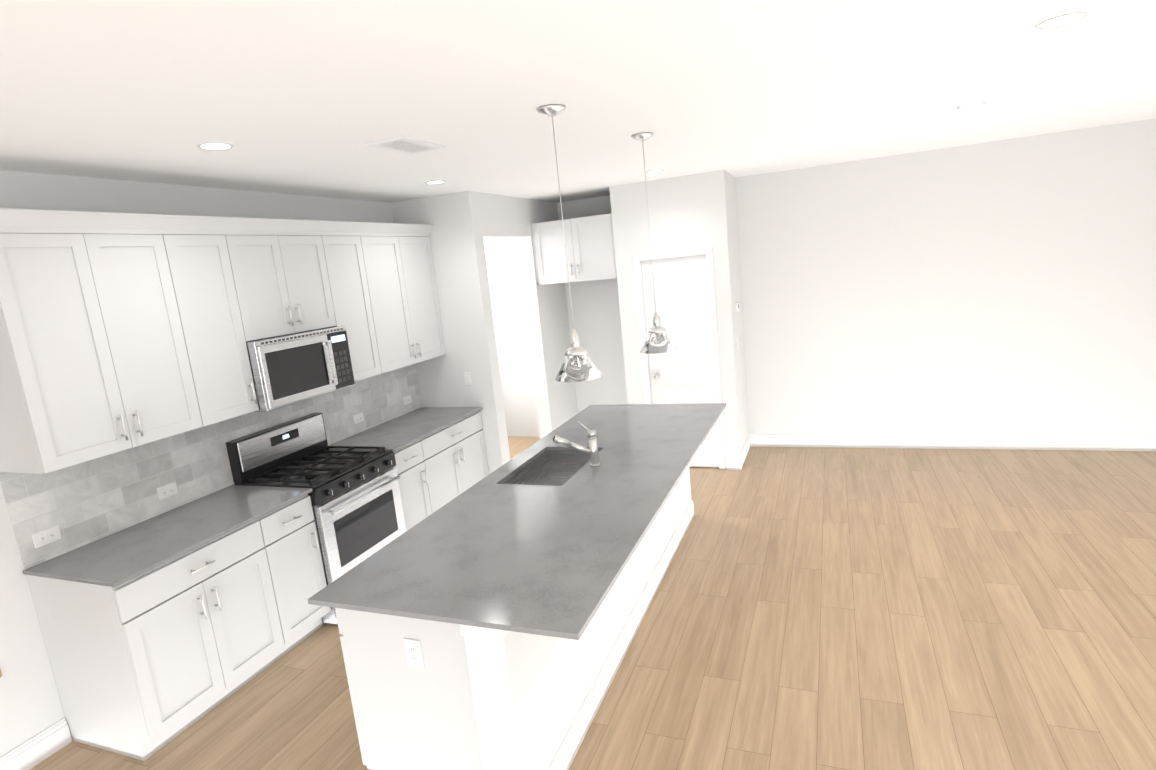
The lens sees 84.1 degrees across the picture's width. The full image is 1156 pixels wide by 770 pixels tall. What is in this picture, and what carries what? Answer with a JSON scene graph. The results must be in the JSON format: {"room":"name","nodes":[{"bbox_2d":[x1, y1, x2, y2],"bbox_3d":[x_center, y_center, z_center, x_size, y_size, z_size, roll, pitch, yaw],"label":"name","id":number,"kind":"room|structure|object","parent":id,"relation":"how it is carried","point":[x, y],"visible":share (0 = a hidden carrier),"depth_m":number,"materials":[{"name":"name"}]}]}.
{"room":"kitchen","nodes":[
{"label":"kitchen","id":0,"kind":"room"},
{"bbox_2d":[0,170,393,756],"bbox_3d":[-2.158,0.106,4.324,0.115,2.750,3.700,-1,11,22],"label":"wall","id":1,"kind":"structure","parent":0,"point":[30,704],"depth_m":3.11,"materials":[{"name":"white paint"}]},
{"bbox_2d":[0,718,71,769],"bbox_3d":[-2.572,1.733,3.009,0.014,0.130,0.334,-1,11,22],"label":"baseboard","id":2,"kind":"structure","parent":1,"relation":"attached to","point":[32,752],"depth_m":3.04,"materials":[{"name":"white wood"}]},
{"bbox_2d":[0,224,215,473],"bbox_3d":[-2.386,-0.208,3.144,0.347,1.052,0.835,-1,11,22],"label":"upper cabinet","id":3,"kind":"object","parent":1,"relation":"attached to","point":[121,331],"depth_m":2.99,"materials":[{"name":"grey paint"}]},
{"bbox_2d":[0,364,421,569],"bbox_3d":[-2.044,0.307,4.427,0.008,0.468,3.206,-1,11,22],"label":"backsplash panel","id":4,"kind":"object","parent":1,"relation":"attached to","point":[85,503],"visible":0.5,"depth_m":3.58,"materials":[{"name":"tile"}]},
{"bbox_2d":[32,525,61,547],"bbox_3d":[-2.558,0.730,3.091,0.009,0.072,0.116,-1,11,22],"label":"outlet","id":5,"kind":"object","parent":4,"relation":"attached to","point":[46,536],"visible":1,"depth_m":3.09,"materials":[{"name":"white plastic"}]},
{"bbox_2d":[157,481,177,499],"bbox_3d":[-2.337,0.603,3.653,0.009,0.072,0.116,-1,11,22],"label":"outlet","id":6,"kind":"object","parent":4,"relation":"attached to","point":[167,490],"visible":1,"depth_m":3.65,"materials":[{"name":"white plastic"}]},
{"bbox_2d":[353,412,363,424],"bbox_3d":[-1.755,0.268,5.130,0.009,0.072,0.116,-1,11,22],"label":"outlet","id":7,"kind":"object","parent":4,"relation":"attached to","point":[358,418],"visible":1,"depth_m":5.13,"materials":[{"name":"white plastic"}]},
{"bbox_2d":[403,395,411,404],"bbox_3d":[-1.521,0.134,5.723,0.009,0.072,0.116,-1,11,22],"label":"outlet","id":8,"kind":"object","parent":4,"relation":"attached to","point":[407,400],"visible":1,"depth_m":5.72,"materials":[{"name":"white plastic"}]},
{"bbox_2d":[176,228,259,422],"bbox_3d":[-2.190,-0.321,3.641,0.347,1.052,0.498,-1,11,22],"label":"upper cabinet","id":9,"kind":"object","parent":1,"relation":"attached to","point":[213,258],"depth_m":3.64,"materials":[{"name":"grey paint"}]},
{"bbox_2d":[236,228,339,338],"bbox_3d":[-2.007,-0.640,4.120,0.347,0.638,0.761,-1,11,22],"label":"upper cabinet","id":10,"kind":"object","parent":1,"relation":"attached to","point":[288,271],"depth_m":4.07,"materials":[{"name":"grey paint"}]},
{"bbox_2d":[246,326,354,411],"bbox_3d":[-1.898,-0.120,4.195,0.470,0.420,0.756,-1,11,22],"label":"microwave","id":11,"kind":"object","parent":10,"relation":"attached to","point":[289,369],"visible":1,"depth_m":4.03,"materials":[{"name":"silver metal"}]},
{"bbox_2d":[324,228,387,381],"bbox_3d":[-1.780,-0.556,4.683,0.347,1.052,0.514,-1,11,22],"label":"upper cabinet","id":12,"kind":"object","parent":1,"relation":"attached to","point":[349,253],"depth_m":4.68,"materials":[{"name":"grey paint"}]},
{"bbox_2d":[368,232,445,370],"bbox_3d":[-1.559,-0.683,5.244,0.347,1.052,0.961,-1,11,22],"label":"upper cabinet","id":13,"kind":"object","parent":1,"relation":"attached to","point":[402,262],"depth_m":5.21,"materials":[{"name":"grey paint"}]},
{"bbox_2d":[391,191,509,473],"bbox_3d":[-1.663,-0.255,5.996,1.980,2.750,0.152,-1,11,22],"label":"wall","id":14,"kind":"structure","parent":0,"point":[459,261],"depth_m":5.58,"materials":[{"name":"white paint"}]},
{"bbox_2d":[464,372,471,384],"bbox_3d":[-0.976,-0.056,5.682,0.070,0.116,0.008,-1,11,22],"label":"light switch","id":15,"kind":"object","parent":14,"relation":"attached to","point":[467,378],"visible":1,"depth_m":5.68,"materials":[{"name":"white plastic"}]},
{"bbox_2d":[483,238,539,436],"bbox_3d":[-0.682,-0.706,7.887,1.240,2.750,0.120,-1,11,22],"label":"wall","id":16,"kind":"structure","parent":0,"point":[508,305],"depth_m":7.89,"materials":[{"name":"white paint"}]},
{"bbox_2d":[496,338,506,353],"bbox_3d":[-0.979,-0.484,7.979,0.200,0.190,0.014,-1,11,22],"label":"light switch","id":17,"kind":"object","parent":16,"relation":"attached to","point":[501,345],"visible":0.62,"depth_m":7.96,"materials":[{"name":"white plastic"}]},
{"bbox_2d":[478,192,577,438],"bbox_3d":[-0.476,-0.470,6.514,0.150,2.750,1.730,-1,11,22],"label":"wall","id":18,"kind":"structure","parent":0,"point":[546,308],"depth_m":6.65,"materials":[{"name":"white paint"}]},
{"bbox_2d":[0,0,1155,202],"bbox_3d":[-0.669,-1.103,2.202,14.400,0.100,11.200,-1,11,22],"label":"ceiling","id":19,"kind":"structure","parent":0,"point":[304,97],"depth_m":2.53,"materials":[{"name":"white paint"}]},
{"bbox_2d":[197,142,233,149],"bbox_3d":[-1.647,-1.083,2.914,0.150,0.006,0.150,-1,11,22],"label":"recessed light","id":20,"kind":"object","parent":19,"relation":"in","point":[215,146],"visible":1,"depth_m":2.91,"materials":[{"name":"white plastic"}]},
{"bbox_2d":[364,136,445,154],"bbox_3d":[-0.879,-1.228,3.295,0.230,0.012,0.380,-1,11,22],"label":"ceiling vent","id":21,"kind":"object","parent":19,"relation":"in","point":[406,145],"visible":1,"depth_m":3.26,"materials":[{"name":"white metal"}]},
{"bbox_2d":[425,180,445,183],"bbox_3d":[-1.033,-1.470,4.653,0.150,0.006,0.150,-1,11,22],"label":"recessed light","id":22,"kind":"object","parent":19,"relation":"in","point":[436,182],"visible":1,"depth_m":4.64,"materials":[{"name":"white plastic"}]},
{"bbox_2d":[537,104,601,381],"bbox_3d":[-0.058,-0.630,2.947,0.228,1.214,0.228,-1,11,22],"label":"pendant light","id":23,"kind":"object","parent":19,"relation":"hanging from","point":[577,365],"visible":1,"depth_m":2.98,"materials":[{"name":"silver metal"}]},
{"bbox_2d":[631,132,676,353],"bbox_3d":[0.427,-0.817,3.768,0.228,1.244,0.228,-1,11,22],"label":"pendant light","id":24,"kind":"object","parent":19,"relation":"hanging from","point":[658,340],"visible":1,"depth_m":3.80,"materials":[{"name":"silver metal"}]},
{"bbox_2d":[646,170,663,173],"bbox_3d":[0.629,-1.749,5.258,0.150,0.006,0.150,-1,11,22],"label":"recessed light","id":25,"kind":"object","parent":19,"relation":"in","point":[652,171],"visible":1,"depth_m":5.26,"materials":[{"name":"white plastic"}]},
{"bbox_2d":[957,102,986,109],"bbox_3d":[2.310,-1.638,3.763,0.150,0.006,0.150,-1,11,22],"label":"recessed light","id":26,"kind":"object","parent":19,"relation":"in","point":[972,105],"visible":1,"depth_m":3.76,"materials":[{"name":"white plastic"}]},
{"bbox_2d":[1035,12,1086,29],"bbox_3d":[1.737,-1.308,2.306,0.150,0.006,0.150,-1,11,22],"label":"recessed light","id":27,"kind":"object","parent":19,"relation":"in","point":[1061,20],"visible":0.96,"depth_m":2.30,"materials":[{"name":"white plastic"}]},
{"bbox_2d":[30,436,1155,769],"bbox_3d":[-0.391,1.685,2.723,14.400,0.100,11.200,-1,11,22],"label":"floor","id":28,"kind":"structure","parent":0,"point":[862,608],"depth_m":3.39,"materials":[{"name":"brown wood"}]},
{"bbox_2d":[26,494,330,760],"bbox_3d":[-2.039,1.198,3.498,0.664,0.893,1.150,-1,11,22],"label":"base cabinet","id":29,"kind":"object","parent":28,"relation":"on","point":[147,665],"visible":0.96,"depth_m":3.09,"materials":[{"name":"white paint"}]},
{"bbox_2d":[22,485,311,586],"bbox_3d":[-2.091,0.752,3.411,0.653,0.020,1.162,-1,11,22],"label":"countertop","id":30,"kind":"structure","parent":29,"relation":"on","point":[118,558],"depth_m":3.26,"materials":[{"name":"grey stone"}]},
{"bbox_2d":[226,413,405,626],"bbox_3d":[-1.675,0.855,4.328,0.720,1.190,0.760,-1,11,22],"label":"gas range","id":31,"kind":"object","parent":28,"relation":"on","point":[356,501],"visible":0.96,"depth_m":4.17,"materials":[{"name":"silver metal"}]},
{"bbox_2d":[394,435,437,530],"bbox_3d":[-1.497,0.878,4.924,0.628,0.892,0.440,-1,11,22],"label":"base cabinet","id":32,"kind":"object","parent":28,"relation":"on","point":[414,466],"depth_m":4.82,"materials":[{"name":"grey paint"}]},
{"bbox_2d":[430,411,488,508],"bbox_3d":[-1.287,0.757,5.457,0.628,0.892,0.974,-1,11,22],"label":"base cabinet","id":33,"kind":"object","parent":28,"relation":"on","point":[438,469],"depth_m":5.34,"materials":[{"name":"white paint"}]},
{"bbox_2d":[328,407,482,451],"bbox_3d":[-1.377,0.342,5.223,0.653,0.020,1.292,-1,11,22],"label":"countertop","id":34,"kind":"structure","parent":33,"relation":"on","point":[398,433],"depth_m":5.15,"materials":[{"name":"grey stone"}]},
{"bbox_2d":[335,466,693,769],"bbox_3d":[-0.052,0.940,3.813,0.834,0.893,3.104,-1,11,22],"label":"kitchen island","id":35,"kind":"object","parent":28,"relation":"on","point":[467,697],"visible":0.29,"depth_m":2.50,"materials":[{"name":"white paint"}]},
{"bbox_2d":[404,638,423,668],"bbox_3d":[-0.620,1.014,2.420,0.072,0.116,0.009,-1,11,22],"label":"outlet","id":36,"kind":"object","parent":35,"relation":"attached to","point":[413,653],"visible":1,"depth_m":2.42,"materials":[{"name":"white plastic"}]},
{"bbox_2d":[308,403,725,639],"bbox_3d":[0.053,0.487,3.680,1.110,0.020,3.165,-1,11,22],"label":"island countertop","id":37,"kind":"structure","parent":35,"relation":"on","point":[491,551],"depth_m":2.81,"materials":[{"name":"grey stone"}]},
{"bbox_2d":[501,450,600,485],"bbox_3d":[-0.135,0.600,3.837,0.424,0.220,0.724,-1,11,22],"label":"sink basin","id":38,"kind":"object","parent":37,"relation":"in","point":[553,467],"visible":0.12,"depth_m":4.16,"materials":[{"name":"silver metal"}]},
{"bbox_2d":[553,421,599,466],"bbox_3d":[-0.013,0.343,3.682,0.259,0.274,0.059,-7,11,-5],"label":"faucet","id":39,"kind":"object","parent":37,"relation":"on","point":[592,450],"visible":1,"depth_m":3.67,"materials":[{"name":"silver metal"}]},
{"bbox_2d":[609,170,740,468],"bbox_3d":[0.939,-0.537,6.112,1.060,2.750,0.115,-1,11,22],"label":"wall","id":40,"kind":"structure","parent":0,"point":[688,212],"depth_m":5.92,"materials":[{"name":"white paint"}]},
{"bbox_2d":[633,247,724,469],"bbox_3d":[0.986,-0.219,6.155,0.746,2.103,0.133,-1,11,22],"label":"door frame","id":41,"kind":"structure","parent":40,"relation":"attached to","point":[639,258],"depth_m":6.02,"materials":[{"name":"white wood"}]},
{"bbox_2d":[641,255,717,467],"bbox_3d":[0.980,-0.181,6.120,0.622,2.027,0.103,-1,11,22],"label":"pantry door","id":42,"kind":"structure","parent":40,"relation":"in","point":[682,373],"depth_m":6.08,"materials":[{"name":"white wood"}]},
{"bbox_2d":[727,456,739,469],"bbox_3d":[1.481,0.747,6.118,0.120,0.130,0.014,-1,11,22],"label":"baseboard","id":43,"kind":"structure","parent":40,"relation":"attached to","point":[733,463],"depth_m":6.11,"materials":[{"name":"white wood"}]},
{"bbox_2d":[726,172,748,451],"bbox_3d":[1.516,-0.627,6.286,0.115,2.750,0.652,-1,11,22],"label":"wall","id":44,"kind":"structure","parent":0,"point":[736,290],"depth_m":6.23,"materials":[{"name":"white paint"}]},
{"bbox_2d":[735,302,738,311],"bbox_3d":[1.523,-0.746,6.125,0.023,0.080,0.110,-1,11,22],"label":"thermostat","id":45,"kind":"object","parent":44,"relation":"attached to","point":[737,306],"visible":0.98,"depth_m":6.08,"materials":[{"name":"white plastic"}]},
{"bbox_2d":[739,435,750,469],"bbox_3d":[1.678,0.668,6.436,0.014,0.130,0.767,-1,11,22],"label":"baseboard","id":46,"kind":"structure","parent":44,"relation":"attached to","point":[744,452],"depth_m":6.37,"materials":[{"name":"white wood"}]},
{"bbox_2d":[557,118,1155,435],"bbox_3d":[3.829,-0.762,5.769,8.710,2.750,0.120,-1,11,22],"label":"wall","id":47,"kind":"structure","parent":0,"point":[1006,287],"depth_m":5.86,"materials":[{"name":"white paint"}]},
{"bbox_2d":[531,213,616,284],"bbox_3d":[0.060,-1.380,6.553,0.856,0.610,0.656,-1,11,22],"label":"upper cabinet","id":48,"kind":"object","parent":47,"relation":"attached to","point":[590,248],"visible":0.92,"depth_m":6.28,"materials":[{"name":"grey paint"}]},
{"bbox_2d":[749,434,1155,450],"bbox_3d":[4.894,0.509,5.563,6.640,0.130,0.014,-1,11,22],"label":"baseboard","id":49,"kind":"structure","parent":47,"relation":"attached to","point":[1118,443],"depth_m":6.06,"materials":[{"name":"white wood"}]}
]}

